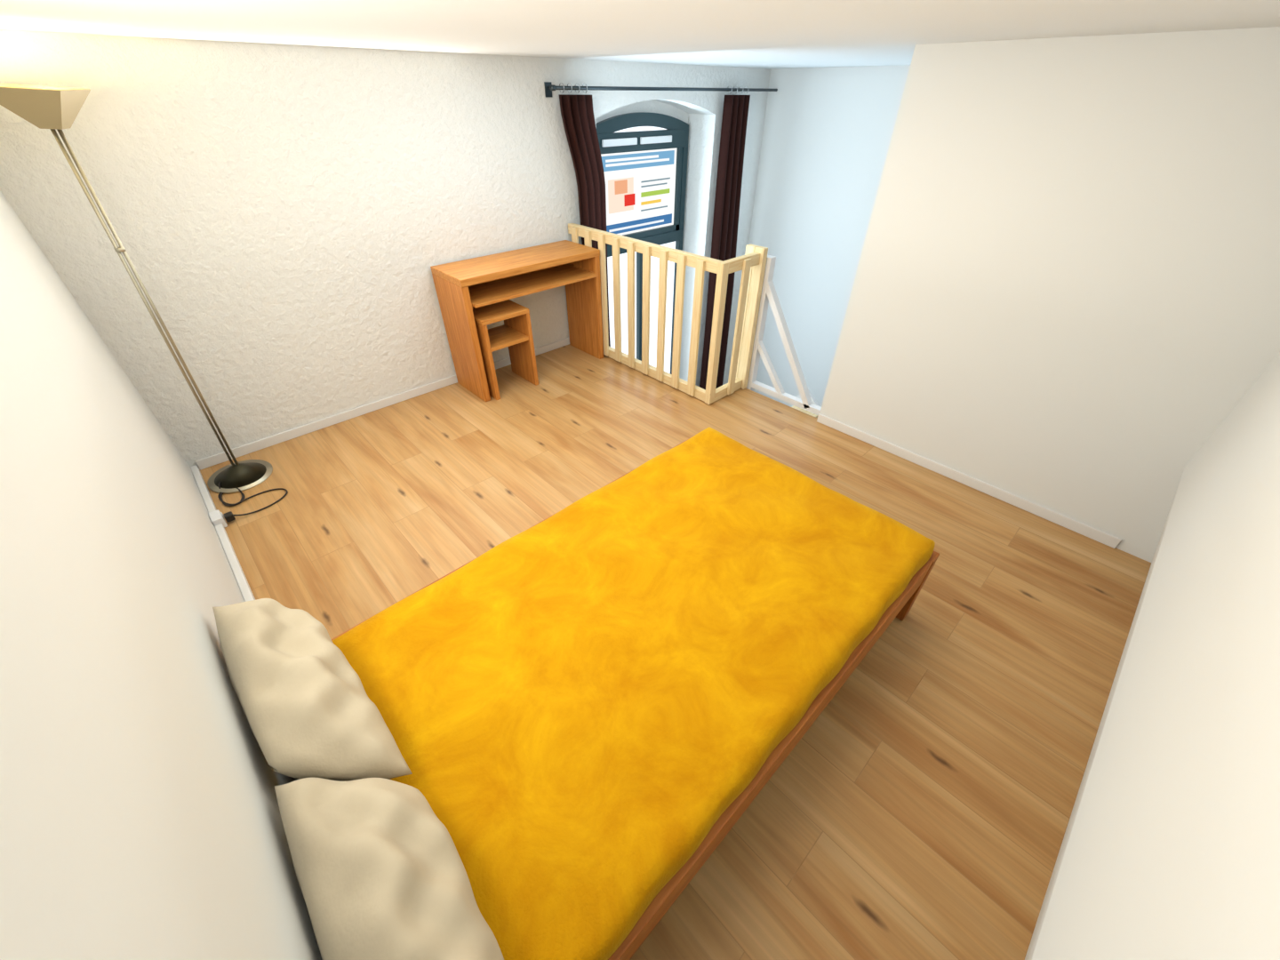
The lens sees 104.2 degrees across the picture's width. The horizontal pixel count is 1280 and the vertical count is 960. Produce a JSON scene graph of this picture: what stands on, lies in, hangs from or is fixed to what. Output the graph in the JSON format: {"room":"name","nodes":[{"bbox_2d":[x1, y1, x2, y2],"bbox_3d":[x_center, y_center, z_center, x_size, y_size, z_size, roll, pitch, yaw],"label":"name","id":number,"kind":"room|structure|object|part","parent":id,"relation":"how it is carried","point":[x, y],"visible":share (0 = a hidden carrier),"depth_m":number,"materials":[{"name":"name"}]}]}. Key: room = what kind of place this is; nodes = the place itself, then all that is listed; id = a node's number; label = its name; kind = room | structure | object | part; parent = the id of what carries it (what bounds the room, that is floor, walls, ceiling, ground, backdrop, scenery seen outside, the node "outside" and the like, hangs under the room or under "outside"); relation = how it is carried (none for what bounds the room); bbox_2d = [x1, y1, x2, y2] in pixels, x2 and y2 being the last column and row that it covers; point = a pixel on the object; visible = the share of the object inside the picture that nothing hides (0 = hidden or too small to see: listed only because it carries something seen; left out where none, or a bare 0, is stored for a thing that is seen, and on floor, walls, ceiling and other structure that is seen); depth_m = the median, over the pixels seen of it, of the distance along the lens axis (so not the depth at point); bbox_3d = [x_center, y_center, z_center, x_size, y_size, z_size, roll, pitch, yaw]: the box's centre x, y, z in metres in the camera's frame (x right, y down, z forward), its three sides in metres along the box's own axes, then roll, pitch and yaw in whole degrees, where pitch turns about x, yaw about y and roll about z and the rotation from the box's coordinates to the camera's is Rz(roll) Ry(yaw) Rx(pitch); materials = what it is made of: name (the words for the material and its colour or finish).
{"room":"loft bedroom","nodes":[
{"label":"loft bedroom","id":0,"kind":"room"},
{"bbox_2d":[0,190,322,959],"bbox_3d":[-1.312,1.009,1.867,0.150,4.240,4.950,-30,47,-33],"label":"wall","id":1,"kind":"structure","parent":0,"point":[140,819],"depth_m":0.78,"materials":[{"name":"white paint"}]},
{"bbox_2d":[190,464,255,601],"bbox_3d":[-1.851,0.421,2.296,0.031,0.035,2.189,-30,47,-33],"label":"baseboard","id":2,"kind":"structure","parent":1,"relation":"attached to","point":[243,583],"depth_m":2.41,"materials":[{"name":"white wood"}]},
{"bbox_2d":[208,509,227,527],"bbox_3d":[-2.155,0.203,2.548,0.050,0.065,0.090,-30,47,-33],"label":"power socket","id":3,"kind":"object","parent":2,"relation":"attached to","point":[217,517],"visible":0.91,"depth_m":2.52,"materials":[{"name":"white paint"}]},
{"bbox_2d":[0,30,770,469],"bbox_3d":[-0.882,-1.132,4.615,5.580,4.240,0.500,-30,47,-33],"label":"wall","id":4,"kind":"structure","parent":0,"point":[285,212],"depth_m":2.79,"materials":[{"name":"white paint"}]},
{"bbox_2d":[194,336,569,469],"bbox_3d":[-1.585,-0.669,3.675,2.775,0.060,0.013,-30,47,-33],"label":"baseboard","id":5,"kind":"structure","parent":4,"relation":"attached to","point":[259,444],"depth_m":3.35,"materials":[{"name":"white wood"}]},
{"bbox_2d":[596,112,689,374],"bbox_3d":[0.010,-1.940,5.098,1.180,2.930,0.075,-30,47,-33],"label":"window","id":6,"kind":"structure","parent":4,"relation":"in","point":[644,155],"depth_m":4.67,"materials":[{"name":"dark blue-grey lacquer"},{"name":"glass"}]},
{"bbox_2d":[544,81,777,97],"bbox_3d":[0.318,-3.104,3.975,2.560,0.080,0.114,-30,47,-33],"label":"curtain rod","id":7,"kind":"object","parent":4,"relation":"attached to","point":[548,87],"visible":1,"depth_m":3.67,"materials":[{"name":"grey metal"}]},
{"bbox_3d":[-0.612,-2.607,3.330,0.050,0.080,0.010,-30,47,-33],"label":"bracket plate","id":8,"kind":"part","parent":7,"relation":"part of","materials":[{"name":"grey metal"}]},
{"bbox_2d":[558,82,610,346],"bbox_3d":[-0.413,-1.219,4.510,0.363,3.711,0.075,-30,47,-33],"label":"curtain","id":9,"kind":"object","parent":7,"relation":"hanging from","point":[577,111],"visible":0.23,"depth_m":3.65,"materials":[{"name":"brown fabric"}]},
{"bbox_2d":[699,86,750,389],"bbox_3d":[0.893,-1.977,5.492,0.443,3.711,0.075,-30,47,-33],"label":"curtain","id":10,"kind":"object","parent":7,"relation":"hanging from","point":[735,111],"visible":0.63,"depth_m":4.88,"materials":[{"name":"brown fabric"}]},
{"bbox_2d":[0,0,1279,68],"bbox_3d":[0.664,-1.855,2.009,5.580,0.120,4.950,-30,47,-33],"label":"ceiling","id":11,"kind":"structure","parent":0,"point":[756,34],"depth_m":1.57,"materials":[{"name":"white paint"}]},
{"bbox_2d":[200,344,1151,959],"bbox_3d":[-0.032,0.349,2.609,3.370,0.220,4.320,-30,47,-33],"label":"floor","id":12,"kind":"structure","parent":0,"point":[924,812],"depth_m":2.12,"materials":[{"name":"brown wood"}]},
{"bbox_2d":[0,83,287,521],"bbox_3d":[-2.177,-0.674,2.284,0.392,1.789,0.575,-30,47,-33],"label":"floor lamp","id":13,"kind":"object","parent":12,"relation":"on","point":[52,108],"visible":1,"depth_m":2.05,"materials":[{"name":"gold metal"}]},
{"bbox_3d":[-2.196,-1.372,1.838,0.240,0.123,0.240,-10,40,-18],"label":"lamp shade","id":14,"kind":"part","parent":13,"relation":"part of","materials":[{"name":"beige fabric"}]},
{"bbox_3d":[-2.302,-0.023,2.877,0.310,0.014,0.310,-28,48,-35],"label":"plate","id":15,"kind":"part","parent":13,"relation":"part of","materials":[{"name":"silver metal"}]},
{"bbox_2d":[472,299,538,399],"bbox_3d":[-1.016,-0.956,3.624,0.365,0.580,0.340,-30,47,-33],"label":"stool","id":16,"kind":"object","parent":12,"relation":"on","point":[516,333],"visible":0.67,"depth_m":3.53,"materials":[{"name":"brown wood"}]},
{"bbox_2d":[488,324,528,351],"bbox_3d":[-1.015,-1.021,3.574,0.305,0.025,0.320,-30,47,-33],"label":"shelf","id":17,"kind":"object","parent":16,"relation":"attached to","point":[503,336],"depth_m":3.56,"materials":[{"name":"brown wood"}]},
{"bbox_2d":[430,240,603,401],"bbox_3d":[-0.838,-1.215,3.738,1.115,0.850,0.435,-30,47,-33],"label":"desk","id":18,"kind":"object","parent":12,"relation":"on","point":[460,286],"visible":1,"depth_m":3.51,"materials":[{"name":"brown wood"}]},
{"bbox_2d":[468,264,596,308],"bbox_3d":[-0.816,-1.402,3.564,1.005,0.020,0.375,-30,47,-33],"label":"keyboard tray","id":19,"kind":"object","parent":18,"relation":"on","point":[501,290],"depth_m":3.54,"materials":[{"name":"brown wood"}]},
{"bbox_2d":[331,427,939,959],"bbox_3d":[0.010,0.551,1.805,2.025,0.451,1.211,-30,47,-33],"label":"bed","id":20,"kind":"object","parent":12,"relation":"on","point":[588,705],"visible":0.94,"depth_m":1.45,"materials":[{"name":"yellow fabric"}]},
{"bbox_2d":[212,598,412,781],"bbox_3d":[-0.865,0.520,1.265,0.239,0.223,0.721,-30,47,-33],"label":"pillow","id":21,"kind":"object","parent":20,"relation":"on","point":[309,714],"visible":0.98,"depth_m":1.18,"materials":[{"name":"fabric"}]},
{"bbox_2d":[274,777,503,959],"bbox_3d":[-0.419,0.806,0.898,0.244,0.227,0.783,-30,47,-33],"label":"pillow","id":22,"kind":"object","parent":20,"relation":"on","point":[380,876],"visible":1,"depth_m":0.90,"materials":[{"name":"fabric"}]},
{"bbox_3d":[-0.394,0.231,2.091,2.020,0.140,0.035,-30,47,-33],"label":"rail","id":23,"kind":"part","parent":20,"relation":"part of","materials":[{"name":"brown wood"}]},
{"bbox_3d":[0.413,0.755,1.426,2.020,0.140,0.035,-30,47,-33],"label":"rail","id":24,"kind":"part","parent":20,"relation":"part of","materials":[{"name":"brown wood"}]},
{"bbox_3d":[1.114,0.428,2.040,0.065,0.368,0.065,-30,47,-33],"label":"leg","id":25,"kind":"part","parent":20,"relation":"part of","materials":[{"name":"brown wood"}]},
{"bbox_2d":[568,223,767,404],"bbox_3d":[0.117,-1.350,3.801,0.430,0.985,1.570,-30,47,-33],"label":"railing","id":26,"kind":"object","parent":12,"relation":"on","point":[752,264],"visible":0.91,"depth_m":3.48,"materials":[{"name":"beige wood"}]},
{"bbox_3d":[-0.028,-1.631,3.465,0.044,0.070,1.500,-30,47,-33],"label":"rail","id":27,"kind":"part","parent":26,"relation":"part of","materials":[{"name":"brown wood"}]},
{"bbox_3d":[-0.032,-0.933,4.009,0.044,0.070,1.500,-30,47,-33],"label":"rail","id":28,"kind":"part","parent":26,"relation":"part of","materials":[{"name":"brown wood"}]},
{"bbox_3d":[0.503,-0.936,3.298,0.060,0.955,0.045,-30,47,-33],"label":"corner post","id":29,"kind":"part","parent":26,"relation":"part of","materials":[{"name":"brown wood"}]},
{"bbox_3d":[0.725,-1.127,3.520,0.045,0.985,0.068,-30,47,-33],"label":"post","id":30,"kind":"part","parent":26,"relation":"part of","materials":[{"name":"brown wood"}]},
{"bbox_3d":[0.774,-1.095,3.479,0.045,0.985,0.070,-30,47,-33],"label":"post","id":31,"kind":"part","parent":26,"relation":"part of","materials":[{"name":"brown wood"}]},
{"bbox_2d":[748,64,910,407],"bbox_3d":[2.618,-1.280,4.833,0.150,4.240,4.950,-30,47,-33],"label":"wall","id":32,"kind":"structure","parent":0,"point":[828,132],"depth_m":4.80,"materials":[{"name":"white paint"}]},
{"bbox_2d":[819,26,1279,562],"bbox_3d":[2.030,0.214,2.913,0.120,4.240,2.240,-30,47,-33],"label":"wall","id":33,"kind":"structure","parent":0,"point":[1067,281],"depth_m":2.16,"materials":[{"name":"white paint"}]},
{"bbox_2d":[816,413,1121,548],"bbox_3d":[1.779,-0.055,2.915,0.012,0.060,1.650,-30,47,-33],"label":"baseboard","id":34,"kind":"structure","parent":33,"relation":"attached to","point":[1085,530],"depth_m":2.80,"materials":[{"name":"white wood"}]},
{"bbox_2d":[1024,352,1279,959],"bbox_3d":[1.333,1.251,1.578,3.460,4.240,0.435,-30,47,-33],"label":"wall","id":35,"kind":"structure","parent":0,"point":[1170,849],"depth_m":0.91,"materials":[{"name":"white paint"}]},
{"bbox_3d":[0.591,1.542,4.727,5.580,0.100,4.800,-30,47,-33],"label":"floor","id":36,"kind":"structure","parent":0,"visible":0},
{"bbox_2d":[745,254,821,417],"bbox_3d":[1.917,0.193,3.796,0.850,3.275,2.440,-30,47,-33],"label":"staircase","id":37,"kind":"structure","parent":36,"relation":"on","point":[804,402],"depth_m":3.46,"materials":[{"name":"white paint"}]},
{"bbox_3d":[0.834,-1.007,3.582,0.060,1.130,0.075,-30,47,-33],"label":"newel post","id":38,"kind":"part","parent":37,"relation":"part of","materials":[{"name":"white paint"}]},
{"bbox_3d":[0.939,-0.808,3.597,0.040,0.440,0.035,-30,8,-33],"label":"baluster rail","id":39,"kind":"part","parent":37,"relation":"part of","materials":[{"name":"white paint"}]},
{"bbox_3d":[1.048,-0.603,3.611,0.050,0.040,0.600,-30,47,-33],"label":"rail","id":40,"kind":"part","parent":37,"relation":"part of","materials":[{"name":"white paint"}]},
{"bbox_3d":[1.012,-0.931,3.405,0.050,0.924,0.040,-30,14,-33],"label":"handrail","id":41,"kind":"part","parent":37,"relation":"part of","materials":[{"name":"white paint"}]}
]}

